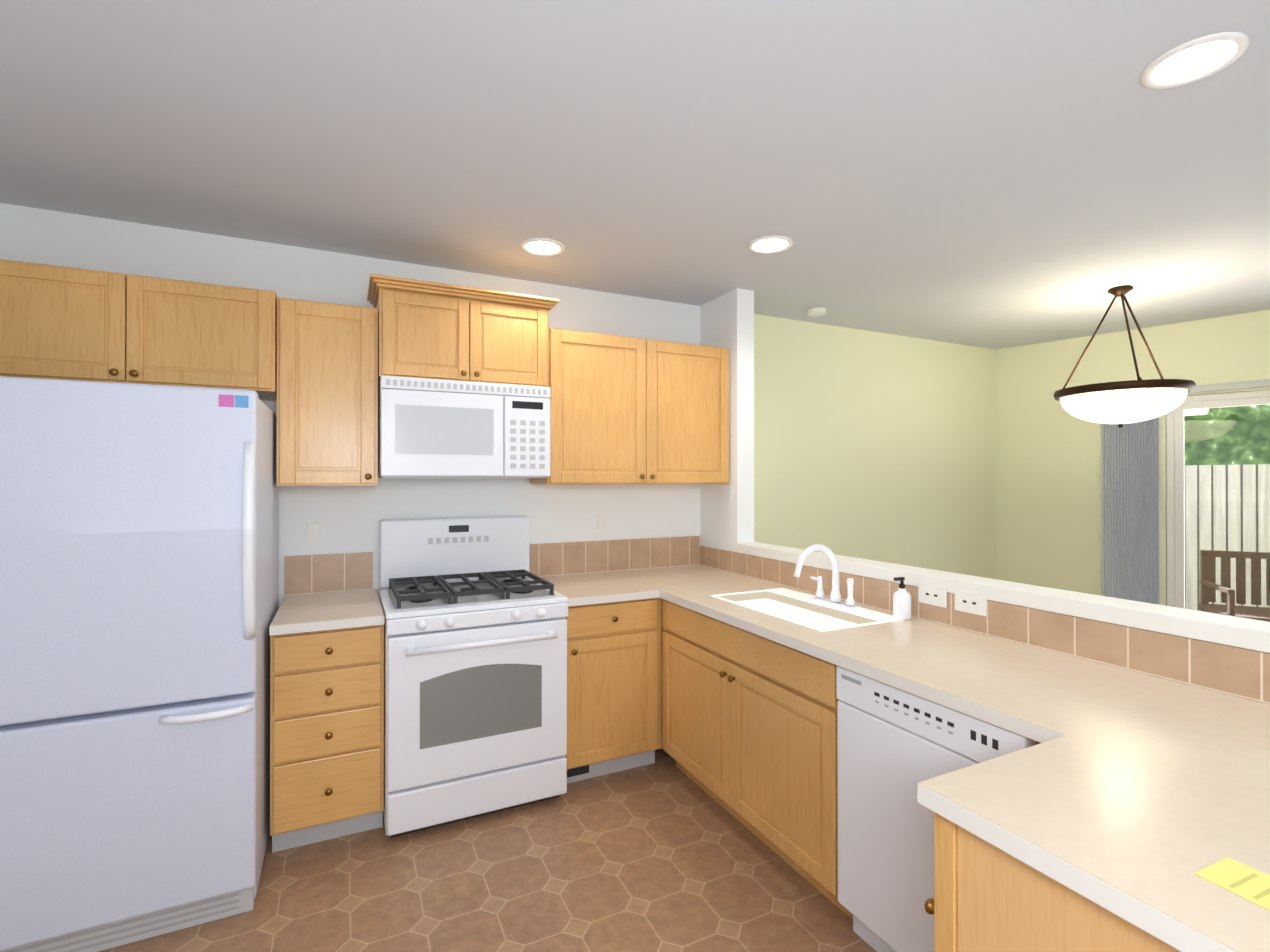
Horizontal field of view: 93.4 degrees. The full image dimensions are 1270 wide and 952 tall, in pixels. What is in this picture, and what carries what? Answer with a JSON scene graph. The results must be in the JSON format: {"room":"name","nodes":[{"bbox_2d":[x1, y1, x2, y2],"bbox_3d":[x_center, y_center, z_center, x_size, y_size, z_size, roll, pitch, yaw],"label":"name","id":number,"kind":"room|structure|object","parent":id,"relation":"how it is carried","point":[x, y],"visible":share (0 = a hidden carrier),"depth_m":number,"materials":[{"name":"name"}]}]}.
{"room":"kitchen","nodes":[
{"label":"kitchen","id":0,"kind":"room"},
{"bbox_2d":[99,748,875,951],"bbox_3d":[2.206,1.504,1.578,8.038,0.060,5.800,0,0,-26],"label":"floor","id":1,"kind":"structure","parent":0,"point":[663,853],"depth_m":2.14,"materials":[{"name":"tile"}]},
{"bbox_2d":[0,376,278,951],"bbox_3d":[-1.844,0.594,2.155,0.902,1.764,0.912,0,0,-26],"label":"refrigerator","id":2,"kind":"object","parent":1,"relation":"on","point":[139,565],"visible":1,"depth_m":1.86,"materials":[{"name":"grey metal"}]},
{"bbox_2d":[270,625,383,852],"bbox_3d":[-1.331,1.040,2.617,0.400,0.874,0.646,0,0,-26],"label":"base cabinet","id":3,"kind":"object","parent":1,"relation":"on","point":[326,734],"visible":1,"depth_m":2.35,"materials":[{"name":"brown wood"}]},
{"bbox_2d":[269,589,384,635],"bbox_3d":[-1.331,0.582,2.618,0.400,0.038,0.645,0,0,-26],"label":"countertop","id":4,"kind":"structure","parent":3,"relation":"on","point":[303,613],"depth_m":2.47,"materials":[{"name":"laminate"}]},
{"bbox_2d":[378,516,567,837],"bbox_3d":[-0.779,0.847,2.818,0.764,1.262,0.738,0,0,-26],"label":"gas range","id":5,"kind":"object","parent":1,"relation":"on","point":[475,686],"visible":0.98,"depth_m":2.57,"materials":[{"name":"white metal"}]},
{"bbox_2d":[565,598,661,782],"bbox_3d":[-0.222,1.042,3.155,0.525,0.874,0.646,0,0,-26],"label":"base cabinet","id":6,"kind":"object","parent":1,"relation":"on","point":[614,686],"visible":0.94,"depth_m":2.89,"materials":[{"name":"brown wood"}]},
{"bbox_2d":[662,599,852,919],"bbox_3d":[0.652,1.040,2.596,0.640,0.874,1.210,0,0,-26],"label":"base cabinet","id":7,"kind":"object","parent":1,"relation":"on","point":[749,730],"visible":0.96,"depth_m":2.29,"materials":[{"name":"brown wood"}]},
{"bbox_2d":[836,666,1039,951],"bbox_3d":[1.041,1.038,1.776,0.605,0.872,0.594,0,0,-26],"label":"dishwasher","id":8,"kind":"object","parent":1,"relation":"on","point":[895,746],"visible":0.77,"depth_m":1.72,"materials":[{"name":"grey metal"}]},
{"bbox_2d":[924,812,1179,951],"bbox_3d":[1.402,1.033,0.561,1.072,0.874,1.868,0,0,-26],"label":"base cabinet","id":9,"kind":"object","parent":1,"relation":"on","point":[988,897],"visible":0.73,"depth_m":0.98,"materials":[{"name":"brown wood"}]},
{"bbox_2d":[540,565,1269,951],"bbox_3d":[0.856,0.629,1.626,1.129,0.146,4.339,0,0,-26],"label":"countertop","id":10,"kind":"structure","parent":9,"relation":"on","point":[1137,799],"depth_m":1.20,"materials":[{"name":"laminate"}]},
{"bbox_2d":[794,544,860,609],"bbox_3d":[0.782,0.426,2.573,0.258,0.266,0.250,0,0,-26],"label":"faucet","id":11,"kind":"object","parent":10,"relation":"on","point":[835,597],"visible":1,"depth_m":2.59,"materials":[{"name":"white metal"}]},
{"bbox_2d":[893,577,910,619],"bbox_3d":[1.055,0.481,2.368,0.074,0.162,0.067,0,0,-26],"label":"soap dispenser","id":12,"kind":"object","parent":10,"relation":"on","point":[901,602],"visible":0.98,"depth_m":2.35,"materials":[{"name":"white plastic"}]},
{"bbox_2d":[1194,857,1269,910],"bbox_3d":[0.885,0.555,0.708,0.107,0.002,0.324,0,0,-26],"label":"paper note","id":13,"kind":"object","parent":10,"relation":"on","point":[1251,884],"visible":1,"depth_m":0.82,"materials":[{"name":"yellow paper"}]},
{"bbox_2d":[0,203,995,630],"bbox_3d":[0.222,0.197,3.788,6.393,2.570,0.100,0,0,-26],"label":"wall","id":14,"kind":"structure","parent":0,"point":[875,446],"depth_m":4.05,"materials":[{"name":"beige paint"}]},
{"bbox_2d":[0,259,276,400],"bbox_3d":[-2.014,-0.565,2.433,0.976,0.420,0.388,0,0,-26],"label":"upper cabinet","id":15,"kind":"object","parent":14,"relation":"attached to","point":[65,323],"visible":1,"depth_m":2.29,"materials":[{"name":"brown wood"}]},
{"bbox_2d":[307,522,319,542],"bbox_3d":[-1.542,0.271,2.872,0.055,0.095,0.007,0,0,-26],"label":"outlet","id":16,"kind":"object","parent":14,"relation":"attached to","point":[313,532],"visible":1,"depth_m":2.87,"materials":[{"name":"white plastic"}]},
{"bbox_2d":[276,297,377,485],"bbox_3d":[-1.400,-0.358,2.744,0.394,0.801,0.364,0,0,-26],"label":"upper cabinet","id":17,"kind":"object","parent":14,"relation":"attached to","point":[327,394],"visible":1,"depth_m":2.60,"materials":[{"name":"brown wood"}]},
{"bbox_2d":[367,274,559,386],"bbox_3d":[-0.855,-0.665,2.983,0.867,0.437,0.410,0,0,-26],"label":"upper cabinet","id":18,"kind":"object","parent":14,"relation":"attached to","point":[432,330],"visible":1,"depth_m":2.82,"materials":[{"name":"brown wood"}]},
{"bbox_2d":[378,375,550,477],"bbox_3d":[-0.854,-0.216,2.979,0.778,0.452,0.396,0,0,-26],"label":"microwave","id":19,"kind":"object","parent":18,"relation":"attached to","point":[434,428],"visible":0.98,"depth_m":2.79,"materials":[{"name":"white"}]},
{"bbox_2d":[284,536,699,595],"bbox_3d":[-0.620,0.472,3.317,2.288,0.185,0.010,0,0,-26],"label":"tile backsplash","id":20,"kind":"structure","parent":14,"relation":"attached to","point":[319,573],"depth_m":3.40,"materials":[{"name":"beige tile"}]},
{"bbox_2d":[597,514,605,529],"bbox_3d":[-0.197,0.271,3.525,0.055,0.095,0.007,0,0,-26],"label":"outlet","id":21,"kind":"object","parent":14,"relation":"attached to","point":[601,521],"visible":1,"depth_m":3.52,"materials":[{"name":"white plastic"}]},
{"bbox_2d":[530,328,728,484],"bbox_3d":[-0.007,-0.355,3.419,1.113,0.801,0.364,0,0,-26],"label":"upper cabinet","id":22,"kind":"object","parent":14,"relation":"attached to","point":[627,410],"visible":1,"depth_m":3.25,"materials":[{"name":"brown wood"}]},
{"bbox_2d":[0,0,1269,349],"bbox_3d":[2.206,-1.126,1.587,8.038,0.060,5.800,0,0,-26],"label":"ceiling","id":23,"kind":"structure","parent":0,"point":[996,174],"depth_m":1.98,"materials":[{"name":"white paint"}]},
{"bbox_2d":[520,238,564,255],"bbox_3d":[-0.440,-1.087,2.849,0.210,0.008,0.210,0,0,-26],"label":"recessed light","id":24,"kind":"object","parent":23,"relation":"in","point":[541,246],"visible":1,"depth_m":2.84,"materials":[{"name":"white glass"}]},
{"bbox_2d":[747,235,792,253],"bbox_3d":[0.637,-1.087,2.821,0.210,0.008,0.210,0,0,-26],"label":"recessed light","id":25,"kind":"object","parent":23,"relation":"in","point":[770,244],"visible":1,"depth_m":2.81,"materials":[{"name":"white glass"}]},
{"bbox_2d":[807,307,825,316],"bbox_3d":[1.188,-1.069,3.917,0.124,0.036,0.124,0,0,-26],"label":"smoke detector","id":26,"kind":"object","parent":23,"relation":"attached to","point":[816,311],"visible":1,"depth_m":3.88,"materials":[{"name":"white plastic"}]},
{"bbox_2d":[1053,285,1195,427],"bbox_3d":[2.815,-0.684,3.471,0.640,0.810,0.640,0,0,-26],"label":"pendant light","id":27,"kind":"object","parent":23,"relation":"hanging from","point":[1148,400],"visible":1,"depth_m":3.31,"materials":[{"name":"white glass"}]},
{"bbox_2d":[1141,31,1248,88],"bbox_3d":[1.473,-1.092,1.581,0.210,0.008,0.210,0,0,-26],"label":"recessed light","id":28,"kind":"object","parent":23,"relation":"in","point":[1194,60],"visible":1,"depth_m":1.57,"materials":[{"name":"white glass"}]},
{"bbox_2d":[700,288,753,551],"bbox_3d":[0.559,0.196,3.673,0.120,2.570,0.401,0,0,-26],"label":"wall","id":29,"kind":"structure","parent":0,"point":[727,510],"depth_m":3.51,"materials":[{"name":"white paint"}]},
{"bbox_2d":[996,310,1269,605],"bbox_3d":[5.116,0.193,2.863,0.100,2.570,6.130,0,0,-41],"label":"wall","id":30,"kind":"structure","parent":0,"point":[1048,490],"depth_m":4.70,"materials":[{"name":"beige paint"}]},
{"bbox_2d":[1101,379,1269,604],"bbox_3d":[4.289,0.412,3.680,0.077,2.078,2.350,0,0,-41],"label":"vertical blinds","id":31,"kind":"object","parent":30,"relation":"attached to","point":[1119,448],"visible":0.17,"depth_m":4.39,"materials":[{"name":"grey"}]},
{"bbox_2d":[1166,390,1269,608],"bbox_3d":[4.453,0.457,3.627,0.082,2.048,1.851,0,0,-41],"label":"door frame","id":32,"kind":"structure","parent":30,"relation":"attached to","point":[1175,478],"depth_m":4.26,"materials":[{"name":"white wood"}]},
{"bbox_2d":[1184,406,1269,619],"bbox_3d":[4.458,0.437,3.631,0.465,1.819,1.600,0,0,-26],"label":"window glass","id":33,"kind":"structure","parent":30,"relation":"in","point":[1227,510],"depth_m":4.08,"materials":[{"name":"clear glass"}]},
{"bbox_3d":[1.781,0.953,1.151,0.120,1.038,5.198,0,0,-26],"label":"wall","id":34,"kind":"structure","parent":0,"visible":0},
{"bbox_2d":[700,546,1269,703],"bbox_3d":[1.362,0.498,1.866,0.010,0.123,4.328,0,0,-26],"label":"tile backsplash","id":35,"kind":"structure","parent":34,"relation":"attached to","point":[1234,671],"depth_m":1.86,"materials":[{"name":"beige tile"}]},
{"bbox_2d":[918,582,946,607],"bbox_3d":[1.141,0.456,2.299,0.008,0.078,0.120,0,0,-26],"label":"outlet","id":36,"kind":"object","parent":35,"relation":"attached to","point":[931,594],"visible":1,"depth_m":2.29,"materials":[{"name":"white plastic"}]},
{"bbox_2d":[955,589,985,615],"bbox_3d":[1.209,0.456,2.159,0.008,0.078,0.120,0,0,-26],"label":"outlet","id":37,"kind":"object","parent":35,"relation":"attached to","point":[970,602],"visible":1,"depth_m":2.15,"materials":[{"name":"white plastic"}]},
{"bbox_2d":[736,542,1269,652],"bbox_3d":[1.782,0.407,1.158,0.146,0.053,5.187,0,0,-26],"label":"half-wall ledge","id":38,"kind":"structure","parent":34,"relation":"on","point":[1244,633],"depth_m":1.89,"materials":[{"name":"white paint"}]},
{"label":"outside","id":39,"kind":"structure","parent":0,"visible":0},
{"bbox_3d":[7.479,1.541,6.271,11.733,0.060,17.489,0,0,-26],"label":"ground","id":40,"kind":"structure","parent":39,"visible":0},
{"bbox_2d":[1184,464,1269,610],"bbox_3d":[6.390,0.687,5.332,0.060,1.600,16.000,0,0,-41],"label":"fence","id":41,"kind":"object","parent":40,"relation":"on","point":[1223,522],"depth_m":5.92,"materials":[{"name":"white wood"}]},
{"bbox_2d":[1198,550,1269,621],"bbox_3d":[4.679,1.049,4.511,0.500,0.910,0.500,0,0,24],"label":"patio chair","id":42,"kind":"object","parent":40,"relation":"on","point":[1225,578],"depth_m":4.70,"materials":[{"name":"brown wood"}]},
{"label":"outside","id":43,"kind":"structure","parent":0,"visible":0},
{"bbox_2d":[1184,404,1269,464],"bbox_3d":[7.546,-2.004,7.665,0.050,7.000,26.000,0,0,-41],"label":"foliage","id":44,"kind":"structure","parent":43,"point":[1222,443],"depth_m":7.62,"materials":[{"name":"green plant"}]}
]}

